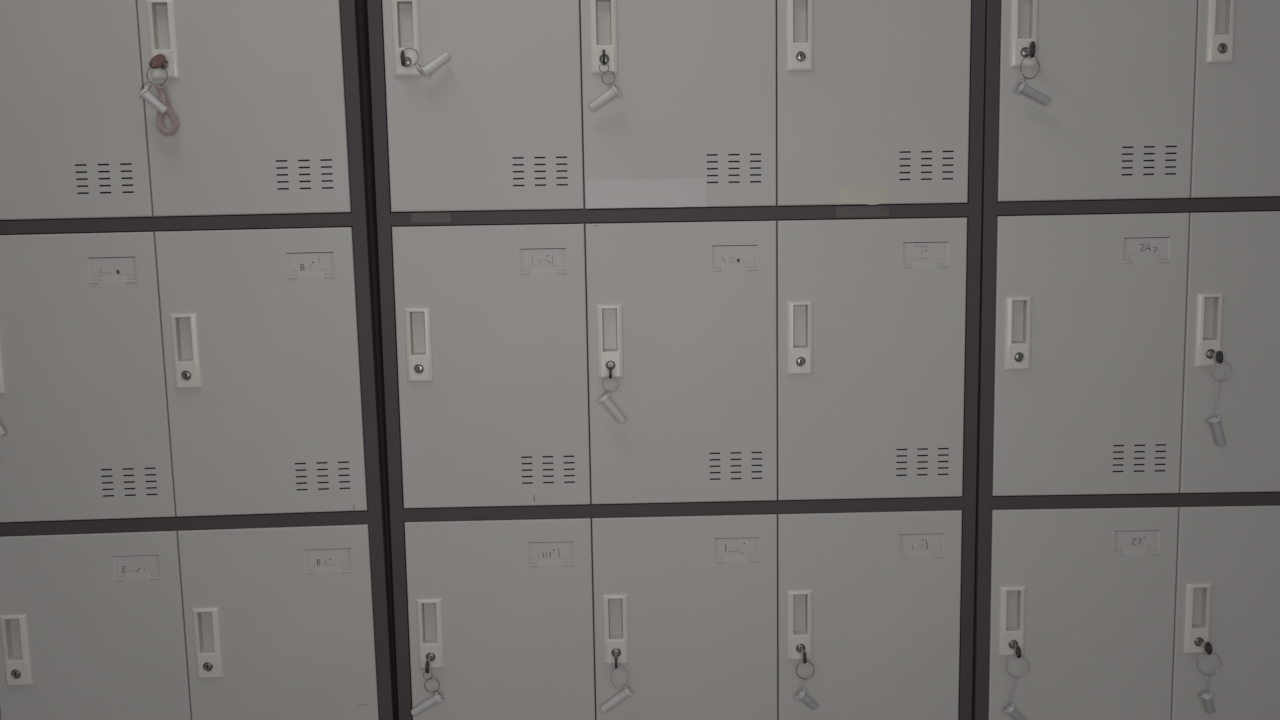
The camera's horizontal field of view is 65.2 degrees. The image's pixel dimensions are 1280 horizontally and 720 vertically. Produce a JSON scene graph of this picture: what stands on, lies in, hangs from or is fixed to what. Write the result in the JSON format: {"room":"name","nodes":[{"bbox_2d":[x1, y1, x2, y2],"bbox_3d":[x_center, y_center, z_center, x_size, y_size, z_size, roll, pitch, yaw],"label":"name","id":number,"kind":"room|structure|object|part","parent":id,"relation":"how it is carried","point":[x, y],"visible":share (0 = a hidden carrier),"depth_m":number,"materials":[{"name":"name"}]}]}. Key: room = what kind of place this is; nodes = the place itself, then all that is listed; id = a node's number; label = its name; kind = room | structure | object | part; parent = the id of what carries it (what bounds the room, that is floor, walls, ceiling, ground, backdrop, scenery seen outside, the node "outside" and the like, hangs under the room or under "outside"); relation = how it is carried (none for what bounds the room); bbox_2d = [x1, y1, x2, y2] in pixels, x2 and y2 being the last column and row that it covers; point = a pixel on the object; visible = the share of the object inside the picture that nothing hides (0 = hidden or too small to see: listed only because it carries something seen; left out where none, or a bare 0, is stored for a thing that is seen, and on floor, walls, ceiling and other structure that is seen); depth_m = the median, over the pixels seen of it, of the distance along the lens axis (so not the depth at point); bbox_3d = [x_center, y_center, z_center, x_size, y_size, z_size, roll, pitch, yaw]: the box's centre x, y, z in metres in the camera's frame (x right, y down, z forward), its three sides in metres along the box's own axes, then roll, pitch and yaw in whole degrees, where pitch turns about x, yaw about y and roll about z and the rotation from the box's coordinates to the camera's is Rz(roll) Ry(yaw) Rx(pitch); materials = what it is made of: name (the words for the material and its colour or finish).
{"room":"changing room","nodes":[
{"label":"changing room","id":0,"kind":"room"},
{"bbox_3d":[0.092,1.403,-0.195,7.200,0.060,4.720,-1,6,-1],"label":"floor","id":1,"kind":"structure","parent":0,"visible":0},
{"bbox_2d":[0,0,398,719],"bbox_3d":[-0.847,0.248,1.695,0.926,1.876,0.421,-2,6,-2],"label":"tall cabinet","id":2,"kind":"object","parent":1,"relation":"on","point":[195,508],"visible":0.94,"depth_m":1.48,"materials":[{"name":"black metal"}]},
{"bbox_3d":[-0.955,-0.005,1.466,0.039,0.111,0.015,-2,6,-2],"label":"handle","id":3,"kind":"part","parent":2,"relation":"part of","materials":[{"name":"white plastic"}]},
{"bbox_2d":[0,424,5,435],"bbox_3d":[-0.946,0.070,1.450,0.033,0.084,0.031,2,7,24],"label":"key","id":4,"kind":"object","parent":2,"relation":"attached to","point":[2,431],"visible":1,"depth_m":1.46,"materials":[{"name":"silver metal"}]},
{"bbox_3d":[-0.945,0.439,1.516,0.039,0.111,0.015,-2,6,-2],"label":"handle","id":5,"kind":"part","parent":2,"relation":"part of","materials":[{"name":"white plastic"}]},
{"bbox_3d":[-0.857,-0.417,1.432,0.284,0.425,0.017,-2,6,-2],"label":"door","id":6,"kind":"part","parent":2,"relation":"part of","materials":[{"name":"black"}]},
{"bbox_3d":[-0.846,0.028,1.482,0.284,0.425,0.017,-2,6,-2],"label":"door","id":7,"kind":"part","parent":2,"relation":"part of","materials":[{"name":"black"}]},
{"bbox_3d":[-0.835,0.472,1.531,0.284,0.425,0.017,-2,6,-2],"label":"door","id":8,"kind":"part","parent":2,"relation":"part of","materials":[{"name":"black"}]},
{"bbox_2d":[138,54,178,135],"bbox_3d":[-0.682,-0.374,1.413,0.050,0.113,0.030,-2,6,-2],"label":"key","id":9,"kind":"object","parent":2,"relation":"attached to","point":[157,61],"visible":1,"depth_m":1.41,"materials":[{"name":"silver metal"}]},
{"bbox_3d":[-0.673,-0.353,1.415,0.033,0.071,0.024,-2,6,-2],"label":"coil cord","id":10,"kind":"part","parent":9,"relation":"part of","materials":[{"name":"pink plastic"}]},
{"bbox_3d":[-0.680,-0.457,1.427,0.039,0.111,0.015,-2,6,-2],"label":"handle","id":11,"kind":"part","parent":2,"relation":"part of","materials":[{"name":"white plastic"}]},
{"bbox_3d":[-0.669,-0.013,1.476,0.039,0.111,0.015,-2,6,-2],"label":"handle","id":12,"kind":"part","parent":2,"relation":"part of","materials":[{"name":"white plastic"}]},
{"bbox_3d":[-0.659,0.431,1.526,0.039,0.111,0.015,-2,6,-2],"label":"handle","id":13,"kind":"part","parent":2,"relation":"part of","materials":[{"name":"white plastic"}]},
{"bbox_3d":[-0.571,-0.424,1.442,0.284,0.425,0.017,-2,6,-2],"label":"door","id":14,"kind":"part","parent":2,"relation":"part of","materials":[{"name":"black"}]},
{"bbox_3d":[-0.560,0.020,1.492,0.284,0.425,0.017,-2,6,-2],"label":"door","id":15,"kind":"part","parent":2,"relation":"part of","materials":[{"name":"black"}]},
{"bbox_3d":[-0.549,0.464,1.541,0.284,0.425,0.017,-2,6,-2],"label":"door","id":16,"kind":"part","parent":2,"relation":"part of","materials":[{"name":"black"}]},
{"bbox_2d":[367,0,985,719],"bbox_3d":[0.065,0.229,1.728,0.899,1.867,0.408,-1,6,-1],"label":"tall cabinet","id":17,"kind":"object","parent":1,"relation":"on","point":[769,240],"visible":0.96,"depth_m":1.50,"materials":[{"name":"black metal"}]},
{"bbox_3d":[-0.338,-0.467,1.450,0.039,0.111,0.015,-1,6,-1],"label":"handle","id":18,"kind":"part","parent":17,"relation":"part of","materials":[{"name":"white plastic"}]},
{"bbox_3d":[-0.331,-0.023,1.497,0.039,0.111,0.015,-1,6,-1],"label":"handle","id":19,"kind":"part","parent":17,"relation":"part of","materials":[{"name":"white plastic"}]},
{"bbox_2d":[400,48,449,78],"bbox_3d":[-0.307,-0.424,1.431,0.068,0.042,0.030,-1,6,-1],"label":"key","id":20,"kind":"object","parent":17,"relation":"attached to","point":[431,67],"visible":1,"depth_m":1.43,"materials":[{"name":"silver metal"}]},
{"bbox_2d":[411,656,442,715],"bbox_3d":[-0.326,0.501,1.529,0.051,0.091,0.030,-1,6,-1],"label":"key","id":21,"kind":"object","parent":17,"relation":"attached to","point":[436,698],"visible":1,"depth_m":1.52,"materials":[{"name":"silver metal"}]},
{"bbox_3d":[-0.323,0.422,1.544,0.039,0.111,0.015,-1,6,-1],"label":"handle","id":22,"kind":"part","parent":17,"relation":"part of","materials":[{"name":"white plastic"}]},
{"bbox_3d":[-0.229,-0.433,1.463,0.284,0.425,0.017,-1,6,-1],"label":"door","id":23,"kind":"part","parent":17,"relation":"part of","materials":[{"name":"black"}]},
{"bbox_3d":[-0.222,0.011,1.510,0.284,0.425,0.017,-1,6,-1],"label":"door","id":24,"kind":"part","parent":17,"relation":"part of","materials":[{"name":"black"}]},
{"bbox_3d":[-0.214,0.456,1.558,0.284,0.425,0.017,-1,6,-1],"label":"door","id":25,"kind":"part","parent":17,"relation":"part of","materials":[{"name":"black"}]},
{"bbox_3d":[-0.052,-0.472,1.455,0.039,0.111,0.015,-1,6,-1],"label":"handle","id":26,"kind":"part","parent":17,"relation":"part of","materials":[{"name":"white plastic"}]},
{"bbox_2d":[589,49,620,110],"bbox_3d":[-0.051,-0.402,1.439,0.044,0.085,0.027,3,7,31],"label":"key","id":27,"kind":"object","parent":17,"relation":"attached to","point":[613,91],"visible":1,"depth_m":1.43,"materials":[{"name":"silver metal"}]},
{"bbox_3d":[-0.045,-0.028,1.502,0.039,0.111,0.015,-1,6,-1],"label":"handle","id":28,"kind":"part","parent":17,"relation":"part of","materials":[{"name":"white plastic"}]},
{"bbox_2d":[598,363,625,423],"bbox_3d":[-0.042,0.051,1.487,0.037,0.090,0.026,-6,8,-41],"label":"key","id":29,"kind":"object","parent":17,"relation":"attached to","point":[605,399],"visible":1,"depth_m":1.48,"materials":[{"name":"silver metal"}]},
{"bbox_3d":[-0.037,0.416,1.550,0.039,0.111,0.015,-1,6,-1],"label":"handle","id":30,"kind":"part","parent":17,"relation":"part of","materials":[{"name":"white plastic"}]},
{"bbox_2d":[601,651,632,712],"bbox_3d":[-0.036,0.497,1.535,0.048,0.093,0.027,2,7,28],"label":"key","id":31,"kind":"object","parent":17,"relation":"attached to","point":[626,691],"visible":1,"depth_m":1.53,"materials":[{"name":"silver metal"}]},
{"bbox_3d":[0.057,-0.439,1.468,0.284,0.425,0.017,-1,6,-1],"label":"door","id":32,"kind":"part","parent":17,"relation":"part of","materials":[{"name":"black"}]},
{"bbox_3d":[0.064,0.006,1.515,0.284,0.425,0.017,-1,6,-1],"label":"door","id":33,"kind":"part","parent":17,"relation":"part of","materials":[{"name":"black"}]},
{"bbox_3d":[0.072,0.450,1.563,0.284,0.425,0.017,-1,6,-1],"label":"door","id":34,"kind":"part","parent":17,"relation":"part of","materials":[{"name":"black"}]},
{"bbox_3d":[0.248,0.411,1.555,0.039,0.111,0.015,-1,6,-1],"label":"handle","id":35,"kind":"part","parent":17,"relation":"part of","materials":[{"name":"white plastic"}]},
{"bbox_3d":[0.241,-0.033,1.507,0.039,0.111,0.015,-1,6,-1],"label":"handle","id":36,"kind":"part","parent":17,"relation":"part of","materials":[{"name":"white plastic"}]},
{"bbox_3d":[0.234,-0.478,1.460,0.039,0.111,0.015,-1,6,-1],"label":"handle","id":37,"kind":"part","parent":17,"relation":"part of","materials":[{"name":"white plastic"}]},
{"bbox_2d":[795,647,817,709],"bbox_3d":[0.256,0.494,1.539,0.032,0.097,0.027,1,6,20],"label":"key","id":38,"kind":"object","parent":17,"relation":"attached to","point":[801,694],"visible":1,"depth_m":1.54,"materials":[{"name":"silver metal"}]},
{"bbox_3d":[0.358,0.445,1.568,0.284,0.425,0.017,-1,6,-1],"label":"door","id":39,"kind":"part","parent":17,"relation":"part of","materials":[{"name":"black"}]},
{"bbox_3d":[0.350,0.001,1.520,0.284,0.425,0.017,-1,6,-1],"label":"door","id":40,"kind":"part","parent":17,"relation":"part of","materials":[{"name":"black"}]},
{"bbox_3d":[0.343,-0.444,1.473,0.284,0.425,0.017,-1,6,-1],"label":"door","id":41,"kind":"part","parent":17,"relation":"part of","materials":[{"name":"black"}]},
{"bbox_2d":[972,0,1279,719],"bbox_3d":[0.972,0.213,1.727,0.904,1.873,0.427,-1,6,1],"label":"tall cabinet","id":42,"kind":"object","parent":1,"relation":"on","point":[1130,222],"visible":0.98,"depth_m":1.51,"materials":[{"name":"black metal"}]},
{"bbox_3d":[0.578,0.405,1.553,0.039,0.111,0.015,-1,6,1],"label":"handle","id":43,"kind":"part","parent":42,"relation":"part of","materials":[{"name":"white plastic"}]},
{"bbox_2d":[1004,643,1029,719],"bbox_3d":[0.581,0.503,1.538,0.036,0.135,0.030,2,7,25],"label":"key","id":44,"kind":"object","parent":42,"relation":"attached to","point":[1010,709],"visible":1,"depth_m":1.53,"materials":[{"name":"silver metal"}]},
{"bbox_3d":[0.570,-0.040,1.508,0.039,0.111,0.015,-1,6,1],"label":"handle","id":45,"kind":"part","parent":42,"relation":"part of","materials":[{"name":"white plastic"}]},
{"bbox_3d":[0.562,-0.485,1.463,0.039,0.111,0.015,-1,6,1],"label":"handle","id":46,"kind":"part","parent":42,"relation":"part of","materials":[{"name":"white plastic"}]},
{"bbox_2d":[1016,41,1050,104],"bbox_3d":[0.569,-0.414,1.447,0.051,0.089,0.030,-1,6,1],"label":"key","id":47,"kind":"object","parent":42,"relation":"attached to","point":[1022,87],"visible":1,"depth_m":1.44,"materials":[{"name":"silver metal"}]},
{"bbox_3d":[0.687,0.439,1.563,0.284,0.425,0.017,-1,6,1],"label":"door","id":48,"kind":"part","parent":42,"relation":"part of","materials":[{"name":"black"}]},
{"bbox_3d":[0.679,-0.006,1.518,0.284,0.425,0.017,-1,6,1],"label":"door","id":49,"kind":"part","parent":42,"relation":"part of","materials":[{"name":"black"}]},
{"bbox_3d":[0.671,-0.451,1.473,0.284,0.425,0.017,-1,6,1],"label":"door","id":50,"kind":"part","parent":42,"relation":"part of","materials":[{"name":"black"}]},
{"bbox_3d":[0.864,0.400,1.550,0.039,0.111,0.015,-1,6,1],"label":"handle","id":51,"kind":"part","parent":42,"relation":"part of","materials":[{"name":"white plastic"}]},
{"bbox_2d":[1197,640,1221,713],"bbox_3d":[0.871,0.487,1.532,0.034,0.116,0.028,2,7,27],"label":"key","id":52,"kind":"object","parent":42,"relation":"attached to","point":[1207,696],"visible":1,"depth_m":1.53,"materials":[{"name":"silver metal"}]},
{"bbox_3d":[0.856,-0.045,1.505,0.039,0.111,0.015,-1,6,1],"label":"handle","id":53,"kind":"part","parent":42,"relation":"part of","materials":[{"name":"white plastic"}]},
{"bbox_2d":[1208,351,1231,446],"bbox_3d":[0.863,0.058,1.489,0.029,0.145,0.027,2,7,28],"label":"key","id":54,"kind":"object","parent":42,"relation":"attached to","point":[1215,422],"visible":1,"depth_m":1.49,"materials":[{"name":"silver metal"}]},
{"bbox_3d":[0.848,-0.490,1.460,0.039,0.111,0.015,-1,6,1],"label":"handle","id":55,"kind":"part","parent":42,"relation":"part of","materials":[{"name":"white plastic"}]},
{"bbox_3d":[0.973,0.434,1.560,0.284,0.425,0.017,-1,6,1],"label":"door","id":56,"kind":"part","parent":42,"relation":"part of","materials":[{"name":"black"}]},
{"bbox_3d":[0.965,-0.011,1.515,0.284,0.425,0.017,-1,6,1],"label":"door","id":57,"kind":"part","parent":42,"relation":"part of","materials":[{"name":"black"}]},
{"bbox_3d":[0.957,-0.456,1.470,0.284,0.425,0.017,-1,6,1],"label":"door","id":58,"kind":"part","parent":42,"relation":"part of","materials":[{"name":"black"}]}
]}

